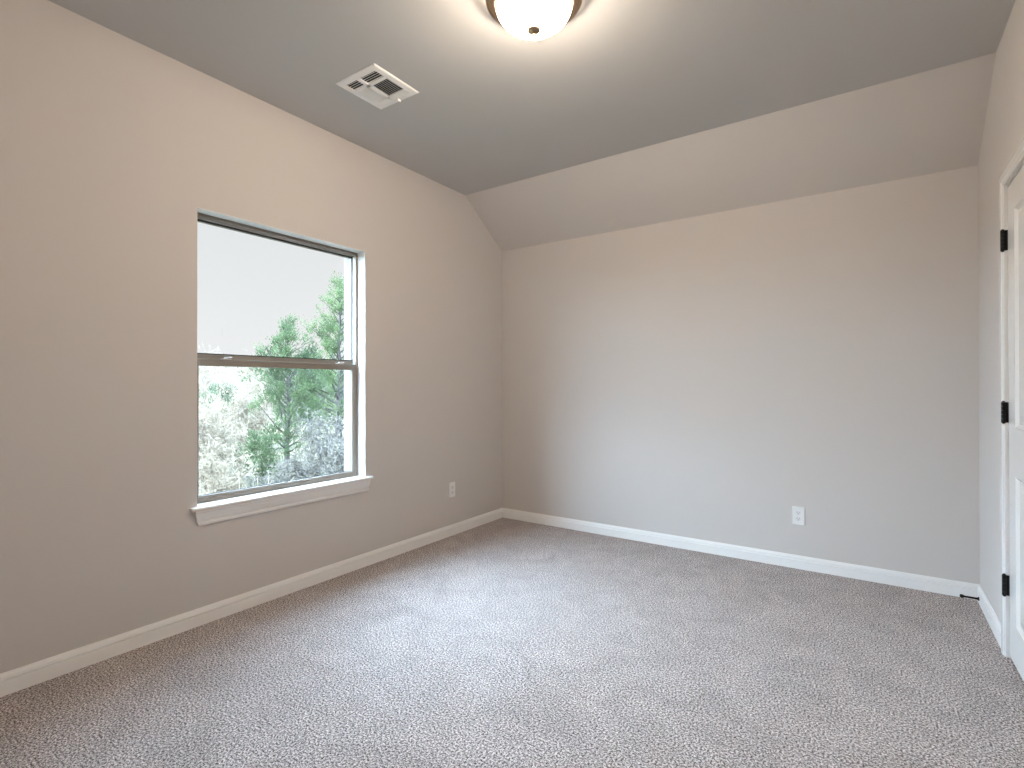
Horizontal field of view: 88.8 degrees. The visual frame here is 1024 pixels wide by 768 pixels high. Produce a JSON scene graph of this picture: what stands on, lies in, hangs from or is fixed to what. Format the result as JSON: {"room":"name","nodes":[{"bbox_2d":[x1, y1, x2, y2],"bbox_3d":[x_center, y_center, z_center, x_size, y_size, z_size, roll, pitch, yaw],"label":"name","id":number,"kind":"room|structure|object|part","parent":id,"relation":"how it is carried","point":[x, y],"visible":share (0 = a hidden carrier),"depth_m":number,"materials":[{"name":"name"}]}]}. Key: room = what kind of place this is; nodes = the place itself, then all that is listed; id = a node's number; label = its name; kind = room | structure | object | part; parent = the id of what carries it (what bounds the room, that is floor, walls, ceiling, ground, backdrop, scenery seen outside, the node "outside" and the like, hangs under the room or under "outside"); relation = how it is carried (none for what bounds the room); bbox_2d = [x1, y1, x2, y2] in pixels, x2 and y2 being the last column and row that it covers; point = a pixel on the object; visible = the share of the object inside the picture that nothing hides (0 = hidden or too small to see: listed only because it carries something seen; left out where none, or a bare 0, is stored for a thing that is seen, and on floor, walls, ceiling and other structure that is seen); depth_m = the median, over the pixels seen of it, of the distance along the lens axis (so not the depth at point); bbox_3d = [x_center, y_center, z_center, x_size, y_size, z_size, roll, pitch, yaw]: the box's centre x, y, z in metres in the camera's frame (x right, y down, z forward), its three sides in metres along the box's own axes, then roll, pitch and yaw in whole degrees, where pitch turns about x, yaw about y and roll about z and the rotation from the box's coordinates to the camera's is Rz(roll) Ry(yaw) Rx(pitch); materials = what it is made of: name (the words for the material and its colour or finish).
{"room":"empty bedroom","nodes":[
{"label":"empty bedroom","id":0,"kind":"room"},
{"bbox_2d":[0,0,501,673],"bbox_3d":[-1.334,-0.179,3.023,0.140,2.743,4.190,0,0,35],"label":"wall","id":1,"kind":"structure","parent":0,"point":[111,145],"depth_m":2.43,"materials":[{"name":"grey paint"}]},
{"bbox_2d":[0,508,502,696],"bbox_3d":[-1.229,1.150,3.032,0.014,0.084,4.050,0,0,35],"label":"baseboard","id":2,"kind":"structure","parent":1,"relation":"attached to","point":[26,676],"depth_m":2.58,"materials":[{"name":"white paint"}]},
{"bbox_2d":[197,212,357,503],"bbox_3d":[-1.347,-0.131,3.068,0.068,1.478,1.036,0,0,35],"label":"window","id":3,"kind":"structure","parent":1,"relation":"in","point":[203,359],"depth_m":3.15,"materials":[{"name":"beige metal"}]},
{"bbox_3d":[-1.361,-0.491,3.079,0.022,0.727,1.016,0,0,35],"label":"sash frame","id":4,"kind":"part","parent":3,"relation":"part of","materials":[{"name":"beige metal"}]},
{"bbox_3d":[-1.331,0.234,3.056,0.029,0.727,1.020,0,0,35],"label":"sash frame","id":5,"kind":"part","parent":3,"relation":"part of","materials":[{"name":"beige metal"}]},
{"bbox_2d":[197,207,364,476],"bbox_3d":[-1.314,-0.126,3.045,0.132,1.497,1.040,0,0,35],"label":"trim","id":6,"kind":"structure","parent":1,"relation":"attached to","point":[361,254],"depth_m":3.44,"materials":[{"name":"white paint"}]},
{"bbox_2d":[190,476,372,512],"bbox_3d":[-1.281,0.617,3.025,0.124,0.019,1.114,0,0,35],"label":"window sill","id":7,"kind":"structure","parent":1,"relation":"attached to","point":[303,488],"depth_m":2.90,"materials":[{"name":"white paint"}]},
{"bbox_2d":[194,479,370,525],"bbox_3d":[-1.245,0.664,3.001,0.026,0.075,1.084,0,0,35],"label":"trim","id":8,"kind":"structure","parent":1,"relation":"attached to","point":[220,514],"depth_m":2.90,"materials":[{"name":"white paint"}]},
{"bbox_2d":[449,482,454,497],"bbox_3d":[-0.473,0.837,4.137,0.009,0.117,0.072,0,0,35],"label":"wall outlet","id":9,"kind":"object","parent":1,"relation":"attached to","point":[452,484],"visible":1,"depth_m":4.13,"materials":[{"name":"white plastic"}]},
{"bbox_2d":[344,258,349,471],"bbox_3d":[-1.391,-0.007,3.147,0.095,3.600,7.050,0,0,35],"label":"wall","id":10,"kind":"structure","parent":0,"point":[346,260],"depth_m":3.56,"materials":[{"name":"paint"}]},
{"bbox_2d":[0,518,1023,767],"bbox_3d":[0.095,1.247,2.120,3.509,0.120,4.330,0,0,35],"label":"floor","id":11,"kind":"structure","parent":0,"point":[502,642],"depth_m":2.10,"materials":[{"name":"grey carpet"}]},
{"bbox_2d":[48,0,1014,194],"bbox_3d":[-0.096,-1.632,1.860,3.509,0.150,3.671,0,0,35],"label":"ceiling","id":12,"kind":"structure","parent":0,"point":[495,105],"depth_m":2.51,"materials":[{"name":"grey paint"}]},
{"bbox_2d":[335,63,418,108],"bbox_3d":[-0.703,-1.544,2.740,0.298,0.018,0.304,0,0,35],"label":"ceiling vent","id":13,"kind":"object","parent":12,"relation":"in","point":[373,84],"visible":1,"depth_m":2.72,"materials":[{"name":"white metal"}]},
{"bbox_2d":[486,0,581,37],"bbox_3d":[0.087,-1.462,2.061,0.382,0.188,0.382,0,0,35],"label":"ceiling light","id":14,"kind":"object","parent":12,"relation":"attached to","point":[529,8],"visible":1,"depth_m":2.13,"materials":[{"name":"white glass"}]},
{"bbox_3d":[0.086,-1.533,2.061,0.240,0.002,0.240,0,0,35],"label":"reflector plate","id":15,"kind":"part","parent":14,"relation":"part of","materials":[{"name":"white glass"}]},
{"bbox_2d":[465,53,995,250],"bbox_3d":[1.132,-1.451,3.643,3.509,0.501,0.659,0,0,35],"label":"sloped ceiling","id":16,"kind":"structure","parent":0,"point":[931,121],"depth_m":3.24,"materials":[{"name":"grey paint"}]},
{"bbox_2d":[502,166,979,583],"bbox_3d":[1.281,-0.004,3.851,3.509,2.392,0.140,0,0,35],"label":"wall","id":17,"kind":"structure","parent":0,"point":[709,377],"depth_m":3.48,"materials":[{"name":"grey paint"}]},
{"bbox_2d":[503,508,978,599],"bbox_3d":[1.239,1.150,3.783,3.229,0.084,0.014,0,0,35],"label":"baseboard","id":18,"kind":"structure","parent":17,"relation":"attached to","point":[884,576],"depth_m":3.47,"materials":[{"name":"white paint"}]},
{"bbox_2d":[792,506,804,524],"bbox_3d":[1.846,0.849,3.369,0.072,0.117,0.009,0,0,35],"label":"wall outlet","id":19,"kind":"object","parent":17,"relation":"attached to","point":[798,513],"visible":1,"depth_m":3.37,"materials":[{"name":"white plastic"}]},
{"bbox_2d":[978,0,1023,621],"bbox_3d":[1.453,-0.190,1.105,0.170,2.743,4.190,0,0,35],"label":"wall","id":20,"kind":"structure","parent":0,"point":[1003,132],"depth_m":2.53,"materials":[{"name":"grey paint"}]},
{"bbox_2d":[960,594,978,600],"bbox_3d":[2.480,1.157,2.834,0.080,0.020,0.020,0,0,35],"label":"door stop","id":21,"kind":"object","parent":20,"relation":"attached to","point":[961,595],"visible":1,"depth_m":2.83,"materials":[{"name":"black metal"}]},
{"bbox_2d":[977,584,1000,647],"bbox_3d":[2.373,1.144,2.595,0.014,0.084,0.686,0,0,35],"label":"baseboard","id":22,"kind":"structure","parent":20,"relation":"attached to","point":[992,619],"depth_m":2.56,"materials":[{"name":"white paint"}]},
{"bbox_2d":[999,138,1023,657],"bbox_3d":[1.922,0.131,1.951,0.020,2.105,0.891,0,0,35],"label":"trim","id":23,"kind":"structure","parent":20,"relation":"attached to","point":[1016,160],"depth_m":2.27,"materials":[{"name":"white paint"}]},
{"bbox_2d":[1000,165,1023,681],"bbox_3d":[1.925,0.161,1.962,0.102,2.022,0.769,0,0,35],"label":"door","id":24,"kind":"structure","parent":20,"relation":"in","point":[1012,239],"depth_m":2.15,"materials":[{"name":"white paint"}]},
{"label":"outside","id":25,"kind":"structure","parent":0,"visible":0},
{"bbox_2d":[199,374,343,494],"bbox_3d":[-22.138,0.283,18.063,51.000,2.810,57.000,0,0,35],"label":"ground","id":26,"kind":"structure","parent":25,"point":[246,483],"depth_m":12.12,"materials":[{"name":"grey plant"}]},
{"bbox_2d":[199,346,224,402],"bbox_3d":[-12.499,-0.309,21.047,1.884,2.534,2.087,0,0,-8],"label":"dry shrub","id":27,"kind":"object","parent":26,"relation":"on","point":[200,376],"visible":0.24,"depth_m":20.98,"materials":[{"name":"beige plant"}]},
{"bbox_2d":[199,390,234,441],"bbox_3d":[-7.115,0.827,12.044,1.456,1.399,1.264,0,0,-20],"label":"dry shrub","id":28,"kind":"object","parent":26,"relation":"on","point":[216,421],"visible":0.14,"depth_m":11.91,"materials":[{"name":"beige plant"}]},
{"bbox_2d":[199,381,242,419],"bbox_3d":[-8.615,0.529,15.512,1.239,1.345,1.588,0,0,-40],"label":"bush","id":29,"kind":"object","parent":26,"relation":"on","point":[212,386],"visible":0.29,"depth_m":15.51,"materials":[{"name":"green plant"}]},
{"bbox_2d":[199,381,248,489],"bbox_3d":[-4.795,0.777,8.087,1.385,1.694,1.394,0,0,-29],"label":"dry shrub","id":30,"kind":"object","parent":26,"relation":"on","point":[204,436],"visible":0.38,"depth_m":8.19,"materials":[{"name":"beige plant"}]},
{"bbox_2d":[199,442,257,494],"bbox_3d":[-3.958,1.289,6.957,1.104,0.971,1.081,0,0,-24],"label":"dry shrub","id":31,"kind":"object","parent":26,"relation":"on","point":[215,482],"visible":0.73,"depth_m":6.99,"materials":[{"name":"beige plant"}]},
{"bbox_2d":[198,343,261,409],"bbox_3d":[-10.038,-0.259,18.605,2.128,2.520,2.151,0,0,35],"label":"dry shrub","id":32,"kind":"object","parent":26,"relation":"on","point":[227,377],"visible":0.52,"depth_m":18.42,"materials":[{"name":"beige plant"}]},
{"bbox_2d":[203,371,286,454],"bbox_3d":[-5.513,0.604,10.900,1.666,1.860,1.700,0,0,35],"label":"dry shrub","id":33,"kind":"object","parent":26,"relation":"on","point":[242,415],"visible":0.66,"depth_m":10.73,"materials":[{"name":"beige plant"}]},
{"bbox_2d":[229,429,291,483],"bbox_3d":[-3.888,1.161,8.070,0.831,0.970,0.821,0,0,-10],"label":"bush","id":34,"kind":"object","parent":26,"relation":"on","point":[265,451],"visible":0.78,"depth_m":8.01,"materials":[{"name":"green plant"}]},
{"bbox_2d":[227,474,293,489],"bbox_3d":[-2.707,1.259,5.662,1.102,0.616,1.547,0,0,-13],"label":"clump","id":35,"kind":"object","parent":26,"relation":"on","point":[253,474],"visible":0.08,"depth_m":5.97,"materials":[{"name":"plant"}]},
{"bbox_2d":[236,346,291,405],"bbox_3d":[-9.945,0.062,21.005,2.216,3.528,2.132,0,0,35],"label":"dry shrub","id":36,"kind":"object","parent":26,"relation":"on","point":[245,370],"visible":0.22,"depth_m":20.60,"materials":[{"name":"beige plant"}]},
{"bbox_2d":[241,461,305,486],"bbox_3d":[-3.071,1.399,6.855,0.846,0.793,0.901,0,0,35],"label":"dry shrub","id":37,"kind":"object","parent":26,"relation":"on","point":[286,477],"visible":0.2,"depth_m":6.83,"materials":[{"name":"grey plant"}]},
{"bbox_2d":[220,416,343,478],"bbox_3d":[-5.186,1.296,10.946,9.687,0.704,9.721,0,0,35],"label":"dry grass","id":38,"kind":"structure","parent":26,"relation":"on","point":[313,416],"depth_m":11.68,"materials":[{"name":"plant"}]},
{"bbox_2d":[237,313,335,463],"bbox_3d":[-4.080,0.117,9.527,1.451,2.855,1.522,0,0,35],"label":"juniper tree","id":39,"kind":"object","parent":26,"relation":"on","point":[309,385],"visible":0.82,"depth_m":9.41,"materials":[{"name":"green plant"}]},
{"bbox_2d":[275,447,326,481],"bbox_3d":[-3.137,1.312,7.742,0.708,0.807,0.761,0,0,16],"label":"dry shrub","id":40,"kind":"object","parent":26,"relation":"on","point":[298,464],"visible":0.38,"depth_m":7.59,"materials":[{"name":"grey plant"}]},
{"bbox_2d":[275,356,331,412],"bbox_3d":[-7.445,0.198,18.586,2.135,2.625,2.022,0,0,35],"label":"dry shrub","id":41,"kind":"object","parent":26,"relation":"on","point":[292,356],"visible":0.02,"depth_m":18.47,"materials":[{"name":"grey plant"}]},
{"bbox_2d":[274,270,343,442],"bbox_3d":[-4.121,-0.597,12.201,2.110,4.094,2.089,0,0,4],"label":"juniper tree","id":42,"kind":"object","parent":26,"relation":"on","point":[339,293],"visible":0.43,"depth_m":12.13,"materials":[{"name":"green plant"}]},
{"bbox_2d":[280,347,343,429],"bbox_3d":[-5.327,0.179,13.648,1.662,2.349,1.729,0,0,35],"label":"juniper tree","id":43,"kind":"object","parent":26,"relation":"on","point":[308,370],"visible":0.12,"depth_m":13.58,"materials":[{"name":"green plant"}]},
{"bbox_2d":[292,403,343,475],"bbox_3d":[-3.126,1.102,8.787,1.040,1.596,1.085,0,0,35],"label":"dry shrub","id":44,"kind":"object","parent":26,"relation":"on","point":[336,425],"visible":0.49,"depth_m":8.59,"materials":[{"name":"grey plant"}]},
{"bbox_2d":[300,429,343,477],"bbox_3d":[-2.384,1.192,7.402,1.114,1.153,1.128,0,0,35],"label":"dry shrub","id":45,"kind":"object","parent":26,"relation":"on","point":[337,459],"visible":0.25,"depth_m":7.31,"materials":[{"name":"grey plant"}]},
{"bbox_2d":[321,370,343,408],"bbox_3d":[-6.635,0.136,21.009,2.204,3.047,2.225,0,0,35],"label":"dry shrub","id":46,"kind":"object","parent":26,"relation":"on","point":[342,370],"visible":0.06,"depth_m":20.61,"materials":[{"name":"grey plant"}]}
]}

